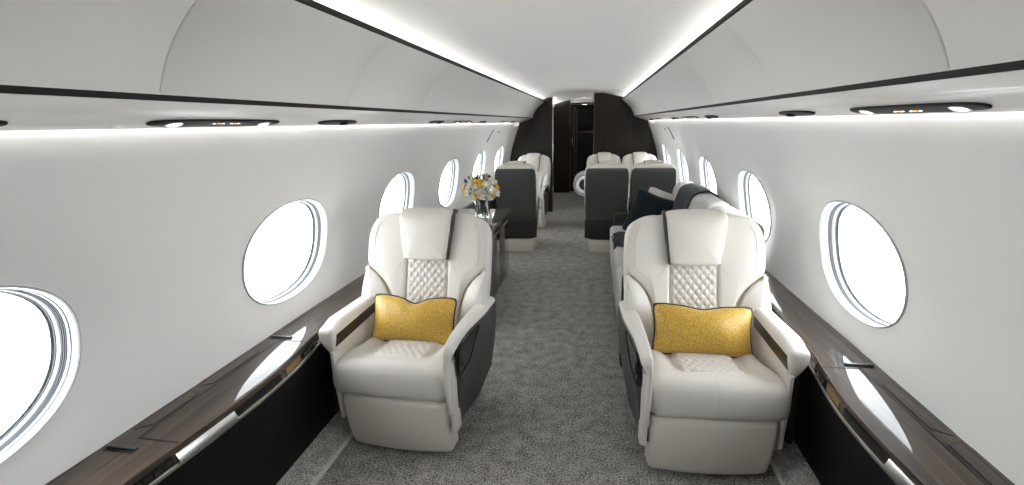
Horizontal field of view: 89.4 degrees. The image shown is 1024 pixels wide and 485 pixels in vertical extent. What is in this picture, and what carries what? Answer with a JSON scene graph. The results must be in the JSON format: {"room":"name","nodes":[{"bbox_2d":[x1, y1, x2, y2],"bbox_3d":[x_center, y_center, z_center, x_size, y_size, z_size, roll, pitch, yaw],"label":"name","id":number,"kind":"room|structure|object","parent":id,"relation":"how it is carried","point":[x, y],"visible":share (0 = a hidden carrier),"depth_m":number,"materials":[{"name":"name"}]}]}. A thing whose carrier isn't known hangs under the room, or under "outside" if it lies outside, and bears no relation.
{"room":"aircraft cabin","nodes":[
{"label":"aircraft cabin","id":0,"kind":"room"},
{"bbox_2d":[0,93,519,484],"bbox_3d":[-0.441,-0.561,5.445,0.207,1.560,12.200,1,13,9],"label":"wall","id":1,"kind":"structure","parent":0,"point":[145,234],"depth_m":1.61,"materials":[{"name":"white"}]},
{"bbox_2d":[0,120,7,126],"bbox_3d":[-1.010,-0.166,0.723,0.047,0.027,0.560,1,13,9],"label":"light panel","id":2,"kind":"object","parent":1,"relation":"attached to","point":[2,123],"visible":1,"depth_m":0.98,"materials":[{"name":"black"}]},
{"bbox_2d":[0,285,81,464],"bbox_3d":[-1.226,0.335,1.070,0.151,0.466,0.689,1,13,9],"label":"window","id":3,"kind":"structure","parent":1,"relation":"in","point":[62,322],"depth_m":1.35,"materials":[{"name":"grey plastic"}]},
{"bbox_2d":[146,119,279,126],"bbox_3d":[-0.876,-0.366,1.575,0.047,0.025,0.560,1,13,9],"label":"light panel","id":4,"kind":"object","parent":1,"relation":"attached to","point":[177,122],"visible":0.96,"depth_m":1.50,"materials":[{"name":"black"}]},
{"bbox_2d":[0,93,531,130],"bbox_3d":[-0.473,-0.924,3.857,0.193,0.077,9.298,1,13,9],"label":"passenger service panel","id":5,"kind":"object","parent":1,"relation":"attached to","point":[22,112],"depth_m":1.26,"materials":[{"name":"white paint"}]},
{"bbox_2d":[45,198,496,484],"bbox_3d":[-0.632,0.247,4.131,0.235,0.584,9.230,1,13,9],"label":"ledge","id":6,"kind":"object","parent":1,"relation":"attached to","point":[249,421],"visible":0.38,"depth_m":1.81,"materials":[{"name":"brown wood"}]},
{"bbox_2d":[242,198,327,304],"bbox_3d":[-1.023,0.033,2.358,0.151,0.466,0.689,1,13,9],"label":"window","id":7,"kind":"structure","parent":1,"relation":"in","point":[318,213],"depth_m":2.58,"materials":[{"name":"grey plastic"}]},
{"bbox_2d":[276,411,351,484],"bbox_3d":[-0.975,1.092,1.661,0.145,0.059,3.990,1,13,9],"label":"baseboard","id":8,"kind":"structure","parent":1,"relation":"attached to","point":[324,446],"depth_m":2.30,"materials":[{"name":"grey carpet"}]},
{"bbox_2d":[310,432,352,484],"bbox_3d":[-0.898,1.114,1.654,0.013,0.017,3.990,1,13,9],"label":"trim","id":9,"kind":"structure","parent":1,"relation":"attached to","point":[333,458],"depth_m":2.29,"materials":[{"name":"white paint"}]},
{"bbox_2d":[318,120,356,124],"bbox_3d":[-0.764,-0.530,2.282,0.047,0.027,0.340,1,13,9],"label":"light panel","id":10,"kind":"object","parent":1,"relation":"attached to","point":[327,122],"visible":0.94,"depth_m":2.25,"materials":[{"name":"black"}]},
{"bbox_2d":[378,171,414,217],"bbox_3d":[-0.820,-0.268,3.647,0.151,0.466,0.689,1,13,9],"label":"window","id":11,"kind":"structure","parent":1,"relation":"in","point":[409,182],"depth_m":3.92,"materials":[{"name":"grey plastic"}]},
{"bbox_2d":[403,173,409,208],"bbox_3d":[-0.825,-0.268,3.647,0.089,0.441,0.652,1,13,9],"label":"shade","id":12,"kind":"object","parent":11,"relation":"attached to","point":[406,176],"depth_m":3.94,"materials":[{"name":"grey plastic"}]},
{"bbox_2d":[429,121,444,123],"bbox_3d":[-0.538,-0.866,3.716,0.047,0.027,0.340,1,13,9],"label":"light panel","id":13,"kind":"object","parent":1,"relation":"attached to","point":[431,122],"visible":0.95,"depth_m":3.70,"materials":[{"name":"black"}]},
{"bbox_2d":[438,158,458,206],"bbox_3d":[-0.617,-0.569,4.935,0.151,0.466,0.689,1,13,9],"label":"window","id":14,"kind":"structure","parent":1,"relation":"in","point":[454,162],"depth_m":5.20,"materials":[{"name":"grey plastic"}]},
{"bbox_2d":[443,160,455,205],"bbox_3d":[-0.622,-0.569,4.936,0.089,0.441,0.652,1,13,9],"label":"shade","id":15,"kind":"object","parent":14,"relation":"attached to","point":[452,189],"depth_m":5.21,"materials":[{"name":"grey plastic"}]},
{"bbox_2d":[453,121,471,122],"bbox_3d":[-0.420,-1.042,4.467,0.047,0.025,0.600,1,13,9],"label":"light panel","id":16,"kind":"object","parent":1,"relation":"attached to","point":[455,121],"visible":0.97,"depth_m":4.42,"materials":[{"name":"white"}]},
{"bbox_2d":[472,151,485,178],"bbox_3d":[-0.414,-0.871,6.223,0.151,0.466,0.689,1,13,9],"label":"window","id":17,"kind":"structure","parent":1,"relation":"in","point":[482,162],"depth_m":6.51,"materials":[{"name":"grey plastic"}]},
{"bbox_2d":[494,146,503,166],"bbox_3d":[-0.211,-1.172,7.512,0.151,0.466,0.689,1,13,9],"label":"window","id":18,"kind":"structure","parent":1,"relation":"in","point":[501,149],"depth_m":7.79,"materials":[{"name":"white glass"}]},
{"bbox_2d":[0,0,543,117],"bbox_3d":[-0.216,-1.184,4.235,0.199,0.255,8.376,1,13,9],"label":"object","id":19,"kind":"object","parent":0,"point":[290,51],"depth_m":1.29,"materials":[{"name":"white"}]},
{"bbox_2d":[0,85,529,117],"bbox_3d":[-0.395,-0.950,3.839,0.043,0.022,9.298,1,13,9],"label":"trim","id":20,"kind":"structure","parent":19,"relation":"attached to","point":[9,89],"depth_m":1.20,"materials":[{"name":"black"}]},
{"bbox_2d":[295,0,554,105],"bbox_3d":[-0.015,-1.470,4.895,0.025,0.019,11.680,1,13,9],"label":"trim","id":21,"kind":"structure","parent":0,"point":[311,3],"depth_m":1.93,"materials":[{"name":"black"}]},
{"bbox_2d":[313,0,742,103],"bbox_3d":[0.628,-1.594,5.035,1.420,0.173,12.200,1,13,9],"label":"ceiling","id":22,"kind":"structure","parent":0,"point":[563,50],"depth_m":2.50,"materials":[{"name":"white"}]},
{"bbox_2d":[316,190,779,484],"bbox_3d":[0.662,0.236,5.458,2.240,0.040,12.200,1,13,9],"label":"floor","id":23,"kind":"structure","parent":0,"point":[551,407],"depth_m":2.75,"materials":[{"name":"grey carpet"}]},
{"bbox_2d":[318,207,495,451],"bbox_3d":[-0.451,0.385,2.489,0.669,1.046,0.779,2,13,12],"label":"armchair","id":24,"kind":"object","parent":23,"relation":"on","point":[414,395],"visible":0.77,"depth_m":2.34,"materials":[{"name":"white leather"}]},
{"bbox_2d":[333,337,445,401],"bbox_3d":[-0.485,0.544,2.413,0.534,0.177,0.500,2,13,12],"label":"seat cushion","id":25,"kind":"object","parent":24,"relation":"on","point":[367,369],"depth_m":2.21,"materials":[{"name":"white leather"}]},
{"bbox_2d":[372,294,456,344],"bbox_3d":[-0.467,0.367,2.470,0.411,0.224,0.147,1,13,11],"label":"lumbar pillow","id":26,"kind":"object","parent":24,"relation":"on","point":[396,317],"visible":0.8,"depth_m":2.42,"materials":[{"name":"yellow fabric"}]},
{"bbox_2d":[458,209,510,296],"bbox_3d":[-0.383,0.149,4.423,0.545,0.635,1.510,1,13,9],"label":"credenza","id":27,"kind":"object","parent":23,"relation":"on","point":[498,219],"visible":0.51,"depth_m":4.67,"materials":[{"name":"brown wood"}]},
{"bbox_2d":[474,198,489,217],"bbox_3d":[-0.265,-0.313,4.602,0.136,0.178,0.136,1,13,9],"label":"glass vase","id":28,"kind":"object","parent":27,"relation":"on","point":[482,207],"visible":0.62,"depth_m":4.55,"materials":[{"name":"clear glass"}]},
{"bbox_2d":[461,174,501,200],"bbox_3d":[-0.258,-0.417,4.565,0.360,0.357,0.320,1,13,9],"label":"flower bouquet","id":29,"kind":"object","parent":28,"relation":"in","point":[478,183],"visible":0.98,"depth_m":4.46,"materials":[{"name":"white plant"}]},
{"bbox_2d":[494,161,539,251],"bbox_3d":[0.086,-0.455,6.113,0.481,1.034,0.700,1,13,9],"label":"armchair","id":30,"kind":"object","parent":23,"relation":"on","point":[518,190],"visible":0.84,"depth_m":5.81,"materials":[{"name":"black leather"}]},
{"bbox_2d":[518,153,550,227],"bbox_3d":[0.290,-0.741,7.352,0.481,1.025,0.753,1,13,9],"label":"armchair","id":31,"kind":"object","parent":23,"relation":"on","point":[542,163],"visible":0.44,"depth_m":7.40,"materials":[{"name":"white leather"}]},
{"bbox_2d":[539,194,541,208],"bbox_3d":[0.266,-0.595,7.284,0.368,0.177,0.500,1,13,9],"label":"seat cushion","id":32,"kind":"object","parent":31,"relation":"on","point":[540,195],"depth_m":7.05,"materials":[{"name":"white leather"}]},
{"bbox_2d":[576,109,593,174],"bbox_3d":[1.577,-1.955,11.009,0.430,1.700,0.210,1,13,9],"label":"tall cabinet","id":33,"kind":"object","parent":23,"relation":"on","point":[584,142],"visible":0.48,"depth_m":10.90,"materials":[{"name":"black wood"}]},
{"bbox_2d":[577,131,593,132],"bbox_3d":[1.580,-2.333,10.920,0.410,0.025,0.210,1,13,9],"label":"shelf","id":34,"kind":"object","parent":33,"relation":"attached to","point":[577,131],"depth_m":10.82,"materials":[{"name":"grey wood"}]},
{"bbox_2d":[587,152,620,165],"bbox_3d":[1.272,-0.724,7.202,0.481,1.025,0.753,1,13,9],"label":"armchair","id":35,"kind":"object","parent":23,"relation":"on","point":[594,158],"visible":0.16,"depth_m":7.27,"materials":[{"name":"white leather"}]},
{"bbox_2d":[573,171,584,195],"bbox_3d":[0.990,-0.804,7.048,0.300,0.315,0.392,1,13,9],"label":"rolled blanket","id":36,"kind":"object","parent":35,"relation":"on","point":[578,184],"visible":0.41,"depth_m":6.90,"materials":[{"name":"white fabric"}]},
{"bbox_2d":[584,160,628,253],"bbox_3d":[1.077,-0.439,5.961,0.481,1.034,0.700,1,13,9],"label":"armchair","id":37,"kind":"object","parent":23,"relation":"on","point":[606,182],"visible":0.81,"depth_m":5.65,"materials":[{"name":"black leather"}]},
{"bbox_2d":[622,152,655,211],"bbox_3d":[1.756,-0.716,7.127,0.481,1.025,0.753,1,13,9],"label":"armchair","id":38,"kind":"object","parent":23,"relation":"on","point":[629,160],"visible":0.13,"depth_m":7.20,"materials":[{"name":"white leather"}]},
{"bbox_2d":[628,160,675,211],"bbox_3d":[1.561,-0.431,5.886,0.481,1.034,0.700,1,13,9],"label":"armchair","id":39,"kind":"object","parent":23,"relation":"on","point":[658,174],"visible":0.35,"depth_m":5.50,"materials":[{"name":"grey leather"}]},
{"bbox_2d":[610,181,764,366],"bbox_3d":[1.193,0.078,4.043,0.783,0.885,2.450,1,13,9],"label":"sofa","id":40,"kind":"object","parent":23,"relation":"on","point":[705,200],"visible":0.19,"depth_m":3.83,"materials":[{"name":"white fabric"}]},
{"bbox_2d":[610,226,625,273],"bbox_3d":[1.242,0.100,4.789,0.653,0.405,0.724,1,13,9],"label":"seat cushion","id":41,"kind":"object","parent":40,"relation":"on","point":[613,229],"depth_m":4.88,"materials":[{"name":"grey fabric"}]},
{"bbox_2d":[612,245,623,307],"bbox_3d":[1.132,0.265,4.086,0.653,0.405,0.724,1,13,9],"label":"seat cushion","id":42,"kind":"object","parent":40,"relation":"on","point":[617,253],"depth_m":3.99,"materials":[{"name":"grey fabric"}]},
{"bbox_2d":[616,265,623,324],"bbox_3d":[1.021,0.429,3.384,0.653,0.405,0.724,1,13,9],"label":"seat cushion","id":43,"kind":"object","parent":40,"relation":"on","point":[619,271],"depth_m":3.49,"materials":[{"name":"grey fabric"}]},
{"bbox_2d":[622,189,673,230],"bbox_3d":[1.258,-0.235,4.673,0.492,0.471,0.196,8,16,33],"label":"throw cushion","id":44,"kind":"object","parent":40,"relation":"on","point":[645,203],"visible":0.48,"depth_m":4.65,"materials":[{"name":"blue fabric"}]},
{"bbox_2d":[648,187,672,199],"bbox_3d":[1.434,-0.272,4.887,0.492,0.474,0.176,9,16,36],"label":"throw cushion","id":45,"kind":"object","parent":40,"relation":"on","point":[655,191],"visible":0.18,"depth_m":4.88,"materials":[{"name":"beige fabric"}]},
{"bbox_2d":[611,183,719,248],"bbox_3d":[1.264,-0.234,4.371,0.824,0.478,0.658,1,13,9],"label":"throw blanket","id":46,"kind":"object","parent":40,"relation":"on","point":[685,194],"visible":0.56,"depth_m":4.30,"materials":[{"name":"grey fabric"}]},
{"bbox_2d":[672,181,692,199],"bbox_3d":[1.550,-0.274,4.653,0.274,0.485,0.724,1,13,9],"label":"cushion","id":47,"kind":"object","parent":40,"relation":"on","point":[678,185],"depth_m":4.78,"materials":[{"name":"grey fabric"}]},
{"bbox_2d":[688,192,729,209],"bbox_3d":[1.440,-0.110,3.950,0.274,0.485,0.724,1,13,9],"label":"cushion","id":48,"kind":"object","parent":40,"relation":"on","point":[705,200],"depth_m":3.78,"materials":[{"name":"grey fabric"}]},
{"bbox_2d":[710,206,764,236],"bbox_3d":[1.329,0.054,3.248,0.274,0.485,0.724,1,13,9],"label":"cushion","id":49,"kind":"object","parent":40,"relation":"on","point":[729,210],"depth_m":3.23,"materials":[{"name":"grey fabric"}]},
{"bbox_2d":[618,209,809,474],"bbox_3d":[0.827,0.407,2.293,0.669,1.046,0.779,0,13,6],"label":"armchair","id":50,"kind":"object","parent":23,"relation":"on","point":[700,413],"visible":0.77,"depth_m":2.12,"materials":[{"name":"white leather"}]},
{"bbox_2d":[652,303,752,357],"bbox_3d":[0.833,0.386,2.273,0.424,0.220,0.148,1,13,11],"label":"lumbar pillow","id":51,"kind":"object","parent":50,"relation":"on","point":[677,328],"visible":0.84,"depth_m":2.23,"materials":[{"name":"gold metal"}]},
{"bbox_2d":[649,343,791,420],"bbox_3d":[0.830,0.566,2.210,0.534,0.177,0.500,0,13,6],"label":"seat cushion","id":52,"kind":"object","parent":50,"relation":"on","point":[687,386],"depth_m":2.00,"materials":[{"name":"white leather"}]},
{"bbox_2d":[554,98,593,192],"bbox_3d":[1.034,-2.000,10.715,1.475,1.940,0.040,1,13,9],"label":"wall","id":53,"kind":"structure","parent":0,"point":[562,109],"depth_m":10.69,"materials":[{"name":"brown wood"}]},
{"bbox_2d":[569,104,570,191],"bbox_3d":[1.198,-1.943,10.697,0.012,1.790,0.060,1,13,9],"label":"trim","id":54,"kind":"structure","parent":53,"relation":"attached to","point":[570,104],"depth_m":10.77,"materials":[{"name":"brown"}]},
{"bbox_2d":[570,107,574,190],"bbox_3d":[1.257,-1.923,10.740,0.090,1.730,0.048,1,13,9],"label":"door","id":55,"kind":"structure","parent":53,"relation":"in","point":[572,136],"depth_m":10.73,"materials":[{"name":"brown wood"}]},
{"bbox_2d":[570,102,593,103],"bbox_3d":[1.466,-2.815,10.459,0.570,0.026,0.045,1,13,9],"label":"trim","id":56,"kind":"structure","parent":53,"relation":"attached to","point":[582,102],"depth_m":10.44,"materials":[{"name":"brown wood"}]},
{"bbox_2d":[570,104,593,175],"bbox_3d":[1.572,-2.160,11.118,2.400,2.050,0.050,1,13,9],"label":"wall","id":57,"kind":"structure","parent":0,"point":[590,107],"depth_m":11.01,"materials":[{"name":"wood"}]},
{"bbox_2d":[510,93,657,211],"bbox_3d":[1.133,-1.425,8.343,2.411,1.882,0.045,1,13,9],"label":"wall","id":58,"kind":"structure","parent":0,"point":[617,131],"depth_m":8.20,"materials":[{"name":"brown wood"}]},
{"bbox_2d":[552,97,553,210],"bbox_3d":[0.667,-1.422,8.417,0.016,1.820,0.056,1,13,9],"label":"trim","id":59,"kind":"structure","parent":58,"relation":"attached to","point":[552,97],"depth_m":8.40,"materials":[{"name":"silver metal"}]},
{"bbox_2d":[593,93,594,153],"bbox_3d":[1.308,-1.433,8.314,0.009,1.865,0.054,1,13,9],"label":"trim","id":60,"kind":"structure","parent":58,"relation":"attached to","point":[594,93],"depth_m":8.23,"materials":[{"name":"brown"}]},
{"bbox_2d":[622,0,752,98],"bbox_3d":[1.194,-1.450,4.709,0.025,0.019,11.680,1,13,9],"label":"trim","id":61,"kind":"structure","parent":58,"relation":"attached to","point":[743,3],"depth_m":2.05,"materials":[{"name":"black"}]},
{"bbox_2d":[635,60,1023,115],"bbox_3d":[1.223,-0.923,3.591,0.043,0.022,9.298,1,13,9],"label":"trim","id":62,"kind":"structure","parent":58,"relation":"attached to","point":[1014,65],"depth_m":1.08,"materials":[{"name":"black"}]},
{"bbox_2d":[622,0,1023,115],"bbox_3d":[1.179,-1.160,4.021,0.199,0.255,8.376,1,13,9],"label":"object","id":63,"kind":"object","parent":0,"point":[801,45],"depth_m":1.28,"materials":[{"name":"white"}]},
{"bbox_2d":[648,69,1023,484],"bbox_3d":[1.736,-0.525,5.110,0.207,1.560,12.200,1,13,9],"label":"wall","id":64,"kind":"structure","parent":0,"point":[947,189],"depth_m":1.49,"materials":[{"name":"white plastic"}]},
{"bbox_2d":[662,144,670,163],"bbox_3d":[2.157,-1.132,7.148,0.151,0.466,0.689,1,13,9],"label":"window","id":65,"kind":"structure","parent":64,"relation":"in","point":[666,156],"depth_m":7.42,"materials":[{"name":"white glass"}]},
{"bbox_2d":[677,149,688,181],"bbox_3d":[1.954,-0.831,5.860,0.151,0.466,0.689,1,13,9],"label":"window","id":66,"kind":"structure","parent":64,"relation":"in","point":[680,156],"depth_m":6.15,"materials":[{"name":"grey plastic"}]},
{"bbox_2d":[680,150,683,180],"bbox_3d":[1.959,-0.831,5.859,0.089,0.441,0.652,1,13,9],"label":"shade","id":67,"kind":"object","parent":66,"relation":"attached to","point":[681,153],"depth_m":6.15,"materials":[{"name":"grey plastic"}]},
{"bbox_2d":[683,116,698,118],"bbox_3d":[1.438,-1.011,4.181,0.047,0.025,0.600,1,13,9],"label":"light panel","id":68,"kind":"object","parent":64,"relation":"attached to","point":[685,117],"visible":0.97,"depth_m":4.11,"materials":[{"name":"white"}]},
{"bbox_2d":[699,156,717,194],"bbox_3d":[1.751,-0.530,4.571,0.151,0.466,0.689,1,13,9],"label":"window","id":69,"kind":"structure","parent":64,"relation":"in","point":[703,161],"depth_m":4.85,"materials":[{"name":"grey plastic"}]},
{"bbox_2d":[703,158,706,187],"bbox_3d":[1.756,-0.530,4.570,0.089,0.441,0.652,1,13,9],"label":"shade","id":70,"kind":"object","parent":69,"relation":"attached to","point":[704,159],"depth_m":4.86,"materials":[{"name":"grey plastic"}]},
{"bbox_2d":[704,115,717,118],"bbox_3d":[1.320,-0.835,3.431,0.047,0.027,0.340,1,13,9],"label":"light panel","id":71,"kind":"object","parent":64,"relation":"attached to","point":[706,116],"visible":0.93,"depth_m":3.41,"materials":[{"name":"black"}]},
{"bbox_2d":[737,170,771,241],"bbox_3d":[1.548,-0.229,3.283,0.151,0.466,0.689,1,13,9],"label":"window","id":72,"kind":"structure","parent":64,"relation":"in","point":[743,183],"depth_m":3.56,"materials":[{"name":"grey plastic"}]},
{"bbox_2d":[743,171,748,215],"bbox_3d":[1.553,-0.229,3.282,0.089,0.441,0.652,1,13,9],"label":"shade","id":73,"kind":"object","parent":72,"relation":"attached to","point":[745,173],"depth_m":3.58,"materials":[{"name":"grey plastic"}]},
{"bbox_2d":[769,458,785,484],"bbox_3d":[0.979,1.145,1.365,0.013,0.017,3.990,1,13,9],"label":"trim","id":74,"kind":"structure","parent":64,"relation":"attached to","point":[774,468],"depth_m":2.15,"materials":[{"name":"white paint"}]},
{"bbox_2d":[771,440,819,484],"bbox_3d":[1.056,1.126,1.349,0.145,0.059,3.990,1,13,9],"label":"baseboard","id":75,"kind":"structure","parent":64,"relation":"attached to","point":[791,464],"depth_m":2.16,"materials":[{"name":"grey carpet"}]},
{"bbox_2d":[779,110,814,116],"bbox_3d":[1.094,-0.499,1.997,0.047,0.027,0.340,1,13,9],"label":"light panel","id":76,"kind":"object","parent":64,"relation":"attached to","point":[796,112],"visible":0.95,"depth_m":1.97,"materials":[{"name":"black"}]},
{"bbox_2d":[635,70,1023,119],"bbox_3d":[1.301,-0.895,3.585,0.193,0.077,9.298,1,13,9],"label":"passenger service panel","id":77,"kind":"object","parent":64,"relation":"attached to","point":[1004,91],"depth_m":1.21,"materials":[{"name":"white paint"}]},
{"bbox_2d":[819,200,907,328],"bbox_3d":[1.345,0.073,1.994,0.151,0.466,0.689,1,13,9],"label":"window","id":78,"kind":"structure","parent":64,"relation":"in","point":[830,215],"depth_m":2.22,"materials":[{"name":"grey plastic"}]},
{"bbox_2d":[828,203,886,325],"bbox_3d":[1.350,0.073,1.994,0.089,0.441,0.652,1,13,9],"label":"shade","id":79,"kind":"object","parent":78,"relation":"attached to","point":[836,282],"depth_m":2.23,"materials":[{"name":"grey plastic"}]},
{"bbox_2d":[764,270,1014,484],"bbox_3d":[1.497,0.282,3.804,0.235,0.584,9.230,1,13,9],"label":"ledge","id":80,"kind":"object","parent":64,"relation":"attached to","point":[855,424],"visible":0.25,"depth_m":1.66,"materials":[{"name":"brown wood"}]},
{"bbox_2d":[850,102,991,113],"bbox_3d":[0.982,-0.335,1.289,0.047,0.025,0.560,1,13,9],"label":"light panel","id":81,"kind":"object","parent":64,"relation":"attached to","point":[949,106],"visible":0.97,"depth_m":1.20,"materials":[{"name":"black"}]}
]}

